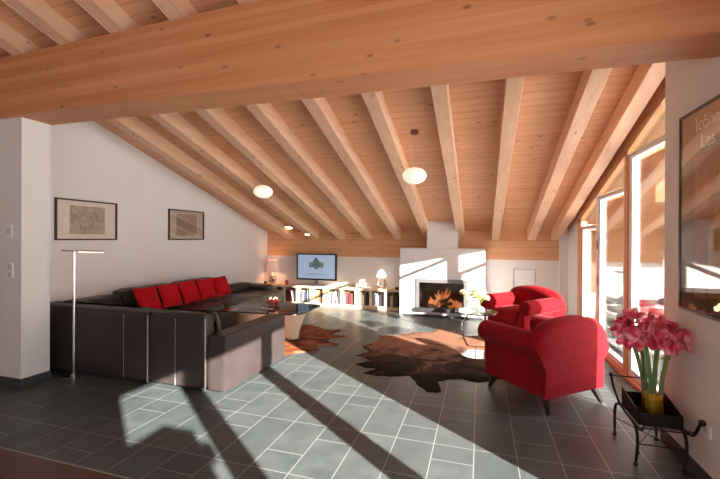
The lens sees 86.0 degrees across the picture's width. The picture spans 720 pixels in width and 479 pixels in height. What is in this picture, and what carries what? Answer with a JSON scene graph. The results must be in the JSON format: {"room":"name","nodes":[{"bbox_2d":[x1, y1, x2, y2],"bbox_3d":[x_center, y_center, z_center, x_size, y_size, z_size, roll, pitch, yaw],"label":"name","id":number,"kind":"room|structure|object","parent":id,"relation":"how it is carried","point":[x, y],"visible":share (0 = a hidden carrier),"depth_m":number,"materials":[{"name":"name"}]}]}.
{"room":"living room","nodes":[
{"label":"living room","id":0,"kind":"room"},
{"bbox_2d":[0,117,49,378],"bbox_3d":[-4.788,-0.128,4.327,3.285,3.100,0.260,0,0,17],"label":"wall pillar","id":1,"kind":"structure","parent":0,"point":[24,143],"depth_m":3.79,"materials":[{"name":"white paint"}]},
{"bbox_2d":[6,224,12,237],"bbox_3d":[-3.414,-0.082,3.755,0.085,0.130,0.016,0,0,17],"label":"light switch","id":2,"kind":"object","parent":1,"relation":"attached to","point":[9,227],"visible":1,"depth_m":3.75,"materials":[{"name":"white paint"}]},
{"bbox_2d":[7,263,13,278],"bbox_3d":[-3.401,0.304,3.751,0.085,0.150,0.016,0,0,17],"label":"light switch","id":3,"kind":"object","parent":1,"relation":"attached to","point":[10,266],"visible":1,"depth_m":3.74,"materials":[{"name":"white paint"}]},
{"bbox_2d":[0,376,21,387],"bbox_3d":[-4.830,1.377,4.196,3.297,0.081,0.015,0,0,17],"label":"baseboard","id":4,"kind":"structure","parent":1,"relation":"attached to","point":[6,381],"depth_m":3.74,"materials":[{"name":"stone"}]},
{"bbox_2d":[22,370,50,387],"bbox_3d":[-3.219,1.385,3.839,0.015,0.081,0.260,0,0,17],"label":"baseboard","id":5,"kind":"structure","parent":1,"relation":"attached to","point":[30,380],"depth_m":3.83,"materials":[{"name":"stone"}]},
{"bbox_2d":[0,447,132,478],"bbox_3d":[-2.215,1.496,2.582,9.250,0.119,0.015,0,0,17],"label":"trim","id":6,"kind":"structure","parent":0,"point":[0,447],"depth_m":2.48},
{"bbox_2d":[50,121,267,301],"bbox_3d":[-2.973,-0.224,6.574,0.150,3.300,5.110,0,0,17],"label":"wall","id":7,"kind":"structure","parent":0,"point":[88,161],"depth_m":5.51,"materials":[{"name":"white paint"}]},
{"bbox_2d":[54,197,116,239],"bbox_3d":[-3.416,-0.240,4.852,0.025,0.497,0.795,0,0,17],"label":"framed map","id":8,"kind":"object","parent":7,"relation":"attached to","point":[74,219],"visible":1,"depth_m":4.81,"materials":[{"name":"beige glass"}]},
{"bbox_2d":[70,205,104,233],"bbox_3d":[-3.419,-0.240,4.853,0.002,0.347,0.455,0,0,17],"label":"print","id":9,"kind":"object","parent":8,"relation":"attached to","point":[84,219],"depth_m":4.85},
{"bbox_2d":[168,209,203,239],"bbox_3d":[-2.907,-0.240,6.490,0.025,0.497,0.811,0,0,17],"label":"framed map","id":10,"kind":"object","parent":7,"relation":"attached to","point":[182,224],"visible":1,"depth_m":6.45,"materials":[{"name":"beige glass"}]},
{"bbox_2d":[0,0,719,124],"bbox_3d":[-2.164,-1.387,3.460,8.813,0.687,0.382,0,0,19],"label":"ceiling beam","id":11,"kind":"structure","parent":7,"relation":"attached to","point":[258,51],"depth_m":2.61,"materials":[{"name":"brown wood"}]},
{"bbox_2d":[0,0,638,230],"bbox_3d":[-2.171,-2.015,3.057,9.220,3.796,11.750,0,0,17],"label":"ceiling","id":12,"kind":"structure","parent":0,"point":[547,99],"depth_m":4.76,"materials":[{"name":"brown wood"}]},
{"bbox_2d":[253,185,272,197],"bbox_3d":[-1.428,-0.859,5.701,0.280,0.496,0.280,0,0,17],"label":"pendant lamp","id":13,"kind":"object","parent":12,"relation":"hanging from","point":[262,191],"visible":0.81,"depth_m":5.60,"materials":[{"name":"white glass"}]},
{"bbox_2d":[402,129,426,183],"bbox_3d":[0.634,-0.956,4.484,0.280,0.623,0.280,0,0,17],"label":"pendant lamp","id":14,"kind":"object","parent":12,"relation":"hanging from","point":[414,175],"visible":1,"depth_m":4.40,"materials":[{"name":"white glass"}]},
{"bbox_2d":[0,307,696,478],"bbox_3d":[-2.091,1.496,2.981,9.250,0.120,11.650,0,0,17],"label":"floor","id":15,"kind":"structure","parent":0,"point":[312,414],"depth_m":2.97,"materials":[{"name":"tile"}]},
{"bbox_2d":[58,250,104,379],"bbox_3d":[-2.848,0.770,3.937,0.570,1.322,0.088,0,0,17],"label":"floor lamp","id":16,"kind":"object","parent":15,"relation":"on","point":[73,375],"visible":1,"depth_m":3.98,"materials":[{"name":"silver metal"}]},
{"bbox_2d":[50,277,284,391],"bbox_3d":[-1.818,1.034,5.833,2.475,0.735,4.099,0,0,17],"label":"sectional sofa","id":17,"kind":"object","parent":15,"relation":"on","point":[196,344],"visible":0.85,"depth_m":3.89,"materials":[{"name":"brown leather"}]},
{"bbox_2d":[65,294,121,304],"bbox_3d":[-3.305,0.920,4.745,0.280,0.415,0.700,0,0,17],"label":"cushion","id":18,"kind":"object","parent":17,"relation":"on","point":[115,299],"depth_m":4.81,"materials":[{"name":"brown leather"}]},
{"bbox_2d":[112,283,169,305],"bbox_3d":[-3.061,0.894,5.528,0.280,0.465,0.940,0,0,17],"label":"cushion","id":19,"kind":"object","parent":17,"relation":"on","point":[127,295],"depth_m":5.14,"materials":[{"name":"brown leather"}]},
{"bbox_2d":[132,285,162,308],"bbox_3d":[-2.794,0.787,5.089,0.182,0.329,0.359,0,0,19],"label":"cushion","id":20,"kind":"object","parent":17,"relation":"on","point":[148,296],"visible":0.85,"depth_m":5.04,"materials":[{"name":"red fabric"}]},
{"bbox_2d":[157,283,182,307],"bbox_3d":[-2.677,0.787,5.451,0.182,0.329,0.359,0,0,19],"label":"cushion","id":21,"kind":"object","parent":17,"relation":"on","point":[170,295],"visible":1,"depth_m":5.38,"materials":[{"name":"red fabric"}]},
{"bbox_2d":[177,280,200,304],"bbox_3d":[-2.568,0.787,5.815,0.182,0.329,0.359,0,0,16],"label":"cushion","id":22,"kind":"object","parent":17,"relation":"on","point":[189,292],"visible":1,"depth_m":5.74,"materials":[{"name":"red fabric"}]},
{"bbox_2d":[170,277,211,300],"bbox_3d":[-2.777,0.894,6.440,0.280,0.465,0.950,0,0,17],"label":"cushion","id":23,"kind":"object","parent":17,"relation":"on","point":[202,277],"depth_m":6.26,"materials":[{"name":"brown leather"}]},
{"bbox_2d":[162,301,224,312],"bbox_3d":[-2.560,1.034,5.593,0.800,0.150,0.880,0,0,17],"label":"seat cushion","id":24,"kind":"object","parent":17,"relation":"on","point":[217,307],"depth_m":5.67,"materials":[{"name":"brown leather"}]},
{"bbox_2d":[195,278,217,299],"bbox_3d":[-2.452,0.786,6.177,0.182,0.329,0.359,0,0,21],"label":"cushion","id":25,"kind":"object","parent":17,"relation":"on","point":[206,288],"visible":0.99,"depth_m":6.11,"materials":[{"name":"red fabric"}]},
{"bbox_2d":[212,275,231,296],"bbox_3d":[-2.343,0.786,6.541,0.182,0.329,0.359,0,0,18],"label":"cushion","id":26,"kind":"object","parent":17,"relation":"on","point":[221,285],"visible":0.99,"depth_m":6.47,"materials":[{"name":"red fabric"}]},
{"bbox_2d":[195,294,256,307],"bbox_3d":[-2.297,1.034,6.438,0.800,0.150,0.870,0,0,17],"label":"seat cushion","id":27,"kind":"object","parent":17,"relation":"on","point":[229,300],"depth_m":6.27,"materials":[{"name":"brown leather"}]},
{"bbox_2d":[229,282,251,292],"bbox_3d":[-2.478,0.996,7.457,0.250,0.260,1.130,0,0,17],"label":"cushion","id":28,"kind":"object","parent":17,"relation":"on","point":[241,286],"depth_m":7.56,"materials":[{"name":"brown leather"}]},
{"bbox_2d":[232,289,283,300],"bbox_3d":[-2.117,1.083,7.455,0.860,0.150,1.120,0,0,17],"label":"seat cushion","id":29,"kind":"object","parent":17,"relation":"on","point":[261,294],"depth_m":7.43,"materials":[{"name":"brown leather"}]},
{"bbox_2d":[250,283,272,289],"bbox_3d":[-2.103,1.017,7.922,0.610,0.220,0.280,0,0,17],"label":"cushion","id":30,"kind":"object","parent":17,"relation":"on","point":[253,286],"depth_m":7.78,"materials":[{"name":"brown leather"}]},
{"bbox_2d":[285,324,344,354],"bbox_3d":[-0.977,1.431,5.609,1.458,0.009,1.634,0,0,36],"label":"cowhide rug","id":31,"kind":"object","parent":15,"relation":"on","point":[310,336],"visible":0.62,"depth_m":5.47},
{"bbox_2d":[222,301,319,339],"bbox_3d":[-1.295,1.214,5.723,1.240,0.420,0.924,0,0,17],"label":"coffee table","id":32,"kind":"object","parent":31,"relation":"on","point":[295,313],"visible":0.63,"depth_m":5.52,"materials":[{"name":"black glass"}]},
{"bbox_2d":[268,297,278,305],"bbox_3d":[-1.319,0.940,5.877,0.270,0.128,0.270,0,0,17],"label":"bowl","id":33,"kind":"object","parent":32,"relation":"on","point":[271,301],"visible":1,"depth_m":5.82,"materials":[{"name":"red glass"}]},
{"bbox_2d":[267,283,399,310],"bbox_3d":[-0.638,1.220,8.325,3.170,0.425,0.320,0,0,17],"label":"bookcase","id":34,"kind":"object","parent":15,"relation":"on","point":[343,289],"visible":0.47,"depth_m":8.13,"materials":[{"name":"white wood"}]},
{"bbox_2d":[265,260,279,283],"bbox_3d":[-1.974,0.731,8.719,0.340,0.540,0.340,0,0,17],"label":"table lamp","id":35,"kind":"object","parent":34,"relation":"on","point":[272,266],"visible":1,"depth_m":8.63,"materials":[{"name":"beige fabric"}]},
{"bbox_2d":[287,288,292,300],"bbox_3d":[-1.560,1.222,8.596,0.031,0.272,0.200,0,0,17],"label":"book","id":36,"kind":"object","parent":34,"relation":"on","point":[288,289],"visible":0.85,"depth_m":8.50,"materials":[{"name":"paper"}]},
{"bbox_2d":[289,289,293,300],"bbox_3d":[-1.527,1.233,8.586,0.030,0.250,0.200,0,0,17],"label":"book","id":37,"kind":"object","parent":34,"relation":"on","point":[290,290],"visible":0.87,"depth_m":8.52,"materials":[{"name":"paper"}]},
{"bbox_2d":[307,289,309,301],"bbox_3d":[-1.095,1.222,8.452,0.039,0.275,0.200,0,0,17],"label":"book","id":38,"kind":"object","parent":34,"relation":"on","point":[308,290],"visible":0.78,"depth_m":8.36,"materials":[{"name":"white paper"}]},
{"bbox_2d":[297,253,336,286],"bbox_3d":[-0.944,0.656,8.378,0.930,0.700,0.200,0,0,17],"label":"television","id":39,"kind":"object","parent":34,"relation":"on","point":[310,266],"visible":1,"depth_m":8.35,"materials":[{"name":"black plastic"}]},
{"bbox_2d":[314,289,319,302],"bbox_3d":[-0.926,1.228,8.399,0.053,0.266,0.200,0,0,17],"label":"book","id":40,"kind":"object","parent":34,"relation":"on","point":[315,291],"visible":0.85,"depth_m":8.30,"materials":[{"name":"white paper"}]},
{"bbox_2d":[317,289,322,302],"bbox_3d":[-0.873,1.229,8.383,0.050,0.265,0.200,0,0,17],"label":"book","id":41,"kind":"object","parent":34,"relation":"on","point":[318,291],"visible":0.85,"depth_m":8.29,"materials":[{"name":"white paper"}]},
{"bbox_2d":[319,291,322,302],"bbox_3d":[-0.823,1.243,8.367,0.046,0.238,0.200,0,0,17],"label":"book","id":42,"kind":"object","parent":34,"relation":"on","point":[320,292],"visible":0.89,"depth_m":8.28,"materials":[{"name":"beige paper"}]},
{"bbox_2d":[329,290,333,303],"bbox_3d":[-0.606,1.231,8.300,0.034,0.264,0.200,0,0,17],"label":"book","id":43,"kind":"object","parent":34,"relation":"on","point":[331,291],"visible":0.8,"depth_m":8.21,"materials":[{"name":"white paper"}]},
{"bbox_2d":[334,290,337,303],"bbox_3d":[-0.480,1.230,8.260,0.076,0.266,0.200,0,0,17],"label":"book","id":44,"kind":"object","parent":34,"relation":"on","point":[335,292],"visible":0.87,"depth_m":8.19,"materials":[{"name":"white paper"}]},
{"bbox_2d":[349,293,352,304],"bbox_3d":[-0.173,1.251,8.165,0.047,0.227,0.200,0,0,17],"label":"book","id":45,"kind":"object","parent":34,"relation":"on","point":[350,294],"visible":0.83,"depth_m":8.07,"materials":[{"name":"red paper"}]},
{"bbox_2d":[360,291,364,304],"bbox_3d":[0.055,1.229,8.094,0.040,0.274,0.200,0,0,17],"label":"book","id":46,"kind":"object","parent":34,"relation":"on","point":[362,292],"visible":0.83,"depth_m":8.00,"materials":[{"name":"beige paper"}]},
{"bbox_2d":[364,292,367,305],"bbox_3d":[0.132,1.240,8.070,0.034,0.252,0.200,0,0,17],"label":"book","id":47,"kind":"object","parent":34,"relation":"on","point":[366,293],"visible":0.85,"depth_m":7.98,"materials":[{"name":"grey paper"}]},
{"bbox_2d":[366,294,368,305],"bbox_3d":[0.169,1.254,8.059,0.034,0.225,0.200,0,0,17],"label":"book","id":48,"kind":"object","parent":34,"relation":"on","point":[367,295],"visible":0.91,"depth_m":7.96,"materials":[{"name":"black paper"}]},
{"bbox_2d":[372,292,376,305],"bbox_3d":[0.304,1.229,8.017,0.041,0.275,0.200,0,0,17],"label":"book","id":49,"kind":"object","parent":34,"relation":"on","point":[373,293],"visible":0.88,"depth_m":7.93,"materials":[{"name":"white paper"}]},
{"bbox_2d":[376,269,386,288],"bbox_3d":[0.442,0.822,7.968,0.210,0.417,0.210,0,0,-43],"label":"table lamp","id":50,"kind":"object","parent":34,"relation":"on","point":[381,273],"visible":1,"depth_m":7.93,"materials":[{"name":"silver metal"}]},
{"bbox_2d":[381,292,383,306],"bbox_3d":[0.478,1.229,7.963,0.042,0.278,0.200,0,0,17],"label":"book","id":51,"kind":"object","parent":34,"relation":"on","point":[382,293],"visible":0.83,"depth_m":7.87,"materials":[{"name":"white paper"}]},
{"bbox_2d":[388,293,391,306],"bbox_3d":[0.616,1.242,7.920,0.043,0.253,0.200,0,0,17],"label":"book","id":52,"kind":"object","parent":34,"relation":"on","point":[390,294],"visible":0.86,"depth_m":7.83,"materials":[{"name":"brown paper"}]},
{"bbox_2d":[390,295,392,306],"bbox_3d":[0.664,1.254,7.905,0.050,0.229,0.200,0,0,17],"label":"book","id":53,"kind":"object","parent":34,"relation":"on","point":[391,296],"visible":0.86,"depth_m":7.81,"materials":[{"name":"brown paper"}]},
{"bbox_2d":[393,292,396,306],"bbox_3d":[0.714,1.229,7.889,0.046,0.280,0.200,0,0,17],"label":"book","id":54,"kind":"object","parent":34,"relation":"on","point":[394,293],"visible":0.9,"depth_m":7.80,"materials":[{"name":"brown paper"}]},
{"bbox_2d":[395,295,399,306],"bbox_3d":[0.766,1.256,7.873,0.055,0.227,0.200,0,0,17],"label":"book","id":55,"kind":"object","parent":34,"relation":"on","point":[397,297],"visible":1,"depth_m":7.78,"materials":[{"name":"paper"}]},
{"bbox_2d":[355,329,499,392],"bbox_3d":[0.923,1.440,4.962,1.879,0.008,2.694,0,0,17],"label":"cowhide rug","id":56,"kind":"object","parent":15,"relation":"on","point":[429,358],"visible":0.86,"depth_m":4.63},
{"bbox_2d":[455,308,497,358],"bbox_3d":[1.450,1.165,4.817,0.510,0.542,0.510,0,0,17],"label":"side table","id":57,"kind":"object","parent":56,"relation":"on","point":[474,354],"visible":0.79,"depth_m":4.82,"materials":[{"name":"silver metal"}]},
{"bbox_3d":[1.432,0.828,4.822,0.100,0.130,0.100,0,0,17],"label":"flower vase","id":58,"kind":"object","parent":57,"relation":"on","visible":0},
{"bbox_2d":[459,287,489,308],"bbox_3d":[1.453,0.734,4.809,0.339,0.281,0.385,0,0,-7],"label":"bouquet","id":59,"kind":"object","parent":58,"relation":"in","point":[479,295],"visible":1,"depth_m":4.80,"materials":[{"name":"beige plant"}]},
{"bbox_2d":[400,221,484,319],"bbox_3d":[1.590,0.479,7.449,1.562,1.930,0.670,0,0,17],"label":"fireplace","id":60,"kind":"object","parent":15,"relation":"on","point":[432,278],"visible":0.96,"depth_m":7.28,"materials":[{"name":"white paint"}]},
{"bbox_2d":[479,285,565,329],"bbox_3d":[2.284,1.062,5.463,0.766,0.791,0.886,0,0,-29],"label":"armchair","id":61,"kind":"object","parent":15,"relation":"on","point":[516,307],"visible":0.71,"depth_m":5.29,"materials":[{"name":"red fabric"}]},
{"bbox_2d":[492,305,519,322],"bbox_3d":[2.232,1.033,5.434,0.635,0.175,0.444,0,0,-29],"label":"seat cushion","id":62,"kind":"object","parent":61,"relation":"on","point":[510,313],"depth_m":5.29,"materials":[{"name":"red fabric"}]},
{"bbox_2d":[477,315,609,415],"bbox_3d":[1.710,1.063,3.648,0.886,0.791,0.766,0,0,-24],"label":"armchair","id":63,"kind":"object","parent":15,"relation":"on","point":[565,355],"visible":1,"depth_m":3.34,"materials":[{"name":"red fabric"}]},
{"bbox_2d":[609,372,706,473],"bbox_3d":[1.936,1.230,2.570,0.305,0.446,0.694,0,0,17],"label":"stand","id":64,"kind":"object","parent":15,"relation":"on","point":[671,418],"visible":0.85,"depth_m":2.47,"materials":[{"name":"metal"}]},
{"bbox_3d":[1.978,0.978,2.611,0.132,0.400,0.132,0,0,17],"label":"vase","id":65,"kind":"object","parent":64,"relation":"in","visible":0},
{"bbox_2d":[609,317,647,410],"bbox_3d":[1.864,0.853,2.669,0.235,0.616,0.245,0,0,17],"label":"amaryllis","id":66,"kind":"object","parent":65,"relation":"in","point":[618,329],"visible":0.6,"depth_m":2.64,"materials":[{"name":"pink plant"}]},
{"bbox_2d":[616,307,654,394],"bbox_3d":[1.948,0.823,2.728,0.229,0.678,0.242,0,0,44],"label":"amaryllis","id":67,"kind":"object","parent":65,"relation":"in","point":[633,314],"visible":0.62,"depth_m":2.71,"materials":[{"name":"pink plant"}]},
{"bbox_2d":[623,323,665,413],"bbox_3d":[1.907,0.853,2.565,0.216,0.617,0.234,0,0,-26],"label":"amaryllis","id":68,"kind":"object","parent":65,"relation":"in","point":[631,337],"visible":0.81,"depth_m":2.57,"materials":[{"name":"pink plant"}]},
{"bbox_2d":[638,315,678,377],"bbox_3d":[2.058,0.845,2.660,0.231,0.635,0.246,0,0,17],"label":"amaryllis","id":69,"kind":"object","parent":65,"relation":"in","point":[661,319],"visible":0.22,"depth_m":2.66,"materials":[{"name":"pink plant"}]},
{"bbox_2d":[640,325,680,412],"bbox_3d":[1.967,0.862,2.548,0.240,0.600,0.205,0,0,-30],"label":"amaryllis","id":70,"kind":"object","parent":65,"relation":"in","point":[662,341],"visible":0.52,"depth_m":2.55,"materials":[{"name":"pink plant"}]},
{"bbox_2d":[651,325,694,414],"bbox_3d":[2.018,0.861,2.488,0.210,0.602,0.229,0,0,-32],"label":"amaryllis","id":71,"kind":"object","parent":65,"relation":"in","point":[683,342],"visible":0.79,"depth_m":2.48,"materials":[{"name":"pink plant"}]},
{"bbox_2d":[268,255,558,293],"bbox_3d":[0.733,0.389,8.202,6.266,2.100,0.200,0,0,17],"label":"wall","id":72,"kind":"structure","parent":0,"point":[363,271],"depth_m":8.15,"materials":[{"name":"white paint"}]},
{"bbox_2d":[0,19,293,238],"bbox_3d":[-3.284,-1.899,3.292,0.144,3.798,11.538,0,0,17],"label":"ceiling beam","id":73,"kind":"structure","parent":72,"relation":"attached to","point":[12,41],"depth_m":5.37,"materials":[{"name":"brown wood"}]},
{"bbox_2d":[2,0,318,238],"bbox_3d":[-2.692,-1.896,3.108,0.144,3.798,11.538,0,0,17],"label":"ceiling beam","id":74,"kind":"structure","parent":72,"relation":"attached to","point":[39,13],"depth_m":4.74,"materials":[{"name":"brown wood"}]},
{"bbox_2d":[75,0,344,238],"bbox_3d":[-2.108,-1.893,2.926,0.144,3.798,11.538,0,0,17],"label":"ceiling beam","id":75,"kind":"structure","parent":72,"relation":"attached to","point":[108,13],"depth_m":4.80,"materials":[{"name":"brown wood"}]},
{"bbox_2d":[152,0,371,239],"bbox_3d":[-1.516,-1.890,2.742,0.144,3.798,11.538,0,0,17],"label":"ceiling beam","id":76,"kind":"structure","parent":72,"relation":"attached to","point":[269,118],"depth_m":4.82,"materials":[{"name":"brown wood"}]},
{"bbox_2d":[237,0,401,239],"bbox_3d":[-0.901,-1.887,2.551,0.144,3.798,11.538,0,0,17],"label":"ceiling beam","id":77,"kind":"structure","parent":72,"relation":"attached to","point":[320,109],"depth_m":4.87,"materials":[{"name":"brown wood"}]},
{"bbox_2d":[361,91,427,239],"bbox_3d":[-0.312,-1.884,2.368,0.144,3.798,11.538,0,0,17],"label":"ceiling beam","id":78,"kind":"structure","parent":72,"relation":"attached to","point":[375,102],"depth_m":4.57,"materials":[{"name":"brown wood"}]},
{"bbox_2d":[267,231,558,260],"bbox_3d":[0.772,0.047,8.070,6.116,0.665,0.030,0,0,17],"label":"ceiling beam","id":79,"kind":"structure","parent":72,"relation":"attached to","point":[511,245],"depth_m":8.05,"materials":[{"name":"brown wood"}]},
{"bbox_2d":[430,84,464,239],"bbox_3d":[0.306,-1.881,2.175,0.144,3.798,11.538,0,0,17],"label":"ceiling beam","id":80,"kind":"structure","parent":72,"relation":"attached to","point":[440,93],"depth_m":4.44,"materials":[{"name":"brown wood"}]},
{"bbox_2d":[491,77,523,239],"bbox_3d":[0.918,-1.878,1.985,0.144,3.798,11.538,0,0,17],"label":"ceiling beam","id":81,"kind":"structure","parent":72,"relation":"attached to","point":[513,87],"depth_m":4.23,"materials":[{"name":"brown wood"}]},
{"bbox_2d":[513,269,535,287],"bbox_3d":[3.128,0.821,7.347,0.390,0.520,0.012,0,0,17],"label":"hatch","id":82,"kind":"object","parent":72,"relation":"attached to","point":[521,277],"visible":0.59,"depth_m":7.35,"materials":[{"name":"metal"}]},
{"bbox_2d":[527,68,611,239],"bbox_3d":[1.532,-1.875,1.794,0.144,3.798,11.538,0,0,17],"label":"ceiling beam","id":83,"kind":"structure","parent":72,"relation":"attached to","point":[592,82],"depth_m":4.05,"materials":[{"name":"brown wood"}]},
{"bbox_2d":[559,229,567,315],"bbox_3d":[3.818,0.304,7.201,0.220,2.300,0.280,0,0,17],"label":"wall","id":84,"kind":"structure","parent":0,"point":[563,242],"depth_m":7.08,"materials":[{"name":"white paint"}]},
{"bbox_2d":[568,217,590,314],"bbox_3d":[3.713,0.305,6.559,0.120,2.300,1.010,0,0,17],"label":"wall window reveal","id":85,"kind":"structure","parent":84,"relation":"in","point":[573,229],"depth_m":6.66,"materials":[{"name":"white paint"}]},
{"bbox_2d":[591,149,656,224],"bbox_3d":[4.978,-0.892,4.510,3.580,1.606,4.730,0,0,17],"label":"ceiling","id":86,"kind":"structure","parent":0,"point":[653,151],"depth_m":4.52,"materials":[{"name":"brown wood"}]},
{"bbox_2d":[591,145,664,230],"bbox_3d":[3.584,-0.772,4.848,0.144,1.600,4.488,0,0,17],"label":"trim","id":87,"kind":"structure","parent":86,"relation":"attached to","point":[663,146],"depth_m":4.36,"materials":[{"name":"brown wood"}]},
{"bbox_2d":[664,57,719,478],"bbox_3d":[1.341,-1.157,-0.556,0.320,5.229,6.935,0,0,17],"label":"wall","id":88,"kind":"structure","parent":0,"point":[692,381],"depth_m":2.47,"materials":[{"name":"white paint"}]},
{"bbox_2d":[577,219,587,315],"bbox_3d":[3.455,0.570,5.995,0.095,1.769,0.200,0,0,17],"label":"trim","id":89,"kind":"structure","parent":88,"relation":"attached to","point":[581,222],"depth_m":5.97,"materials":[{"name":"wood"}]},
{"bbox_2d":[581,203,595,318],"bbox_3d":[3.294,0.420,5.500,0.070,1.990,0.860,0,0,17],"label":"window","id":90,"kind":"structure","parent":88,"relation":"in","point":[588,237],"depth_m":5.62,"materials":[{"name":"clear glass"}]},
{"bbox_2d":[596,194,600,320],"bbox_3d":[3.178,0.424,5.102,0.095,2.061,0.060,0,0,17],"label":"trim","id":91,"kind":"structure","parent":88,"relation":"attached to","point":[597,198],"depth_m":5.09,"materials":[{"name":"white paint"}]},
{"bbox_2d":[551,62,664,240],"bbox_3d":[1.927,-1.873,1.672,0.144,3.798,11.538,0,0,17],"label":"ceiling beam","id":92,"kind":"structure","parent":88,"relation":"attached to","point":[646,79],"depth_m":3.96,"materials":[{"name":"brown wood"}]},
{"bbox_2d":[596,163,624,368],"bbox_3d":[2.993,0.250,4.601,0.114,2.330,1.044,0,0,17],"label":"window","id":93,"kind":"structure","parent":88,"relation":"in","point":[610,280],"depth_m":4.65,"materials":[{"name":"clear glass"}]},
{"bbox_2d":[577,77,664,224],"bbox_3d":[3.020,-0.923,4.420,0.185,1.372,3.565,0,0,17],"label":"trim","id":94,"kind":"structure","parent":88,"relation":"attached to","point":[656,104],"depth_m":4.03,"materials":[{"name":"brown wood"}]},
{"bbox_2d":[605,355,641,391],"bbox_3d":[2.977,1.445,4.426,0.170,0.060,3.500,0,0,17],"label":"trim","id":95,"kind":"structure","parent":88,"relation":"attached to","point":[608,359],"depth_m":4.08,"materials":[{"name":"brown wood"}]},
{"bbox_2d":[623,151,632,373],"bbox_3d":[2.863,0.259,4.084,0.095,2.393,0.090,0,0,17],"label":"trim","id":96,"kind":"structure","parent":88,"relation":"attached to","point":[626,172],"depth_m":4.07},
{"bbox_2d":[628,107,664,392],"bbox_3d":[2.639,0.029,3.387,0.070,2.773,1.364,0,0,17],"label":"window","id":97,"kind":"structure","parent":88,"relation":"in","point":[647,174],"depth_m":3.66,"materials":[{"name":"clear glass"}]},
{"bbox_2d":[661,429,712,478],"bbox_3d":[1.976,1.411,2.091,0.014,0.081,1.505,0,0,17],"label":"baseboard","id":98,"kind":"structure","parent":88,"relation":"attached to","point":[693,466],"depth_m":2.50,"materials":[{"name":"stone"}]},
{"bbox_2d":[678,94,719,321],"bbox_3d":[1.994,-0.172,2.139,0.024,1.255,0.870,0,0,17],"label":"framed poster","id":99,"kind":"object","parent":88,"relation":"attached to","point":[699,129],"visible":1,"depth_m":2.31,"materials":[{"name":"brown glass"}]},
{"bbox_2d":[702,422,711,439],"bbox_3d":[2.029,1.115,2.260,0.016,0.080,0.080,0,0,17],"label":"wall socket","id":100,"kind":"object","parent":88,"relation":"attached to","point":[707,431],"visible":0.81,"depth_m":2.24,"materials":[{"name":"white plastic"}]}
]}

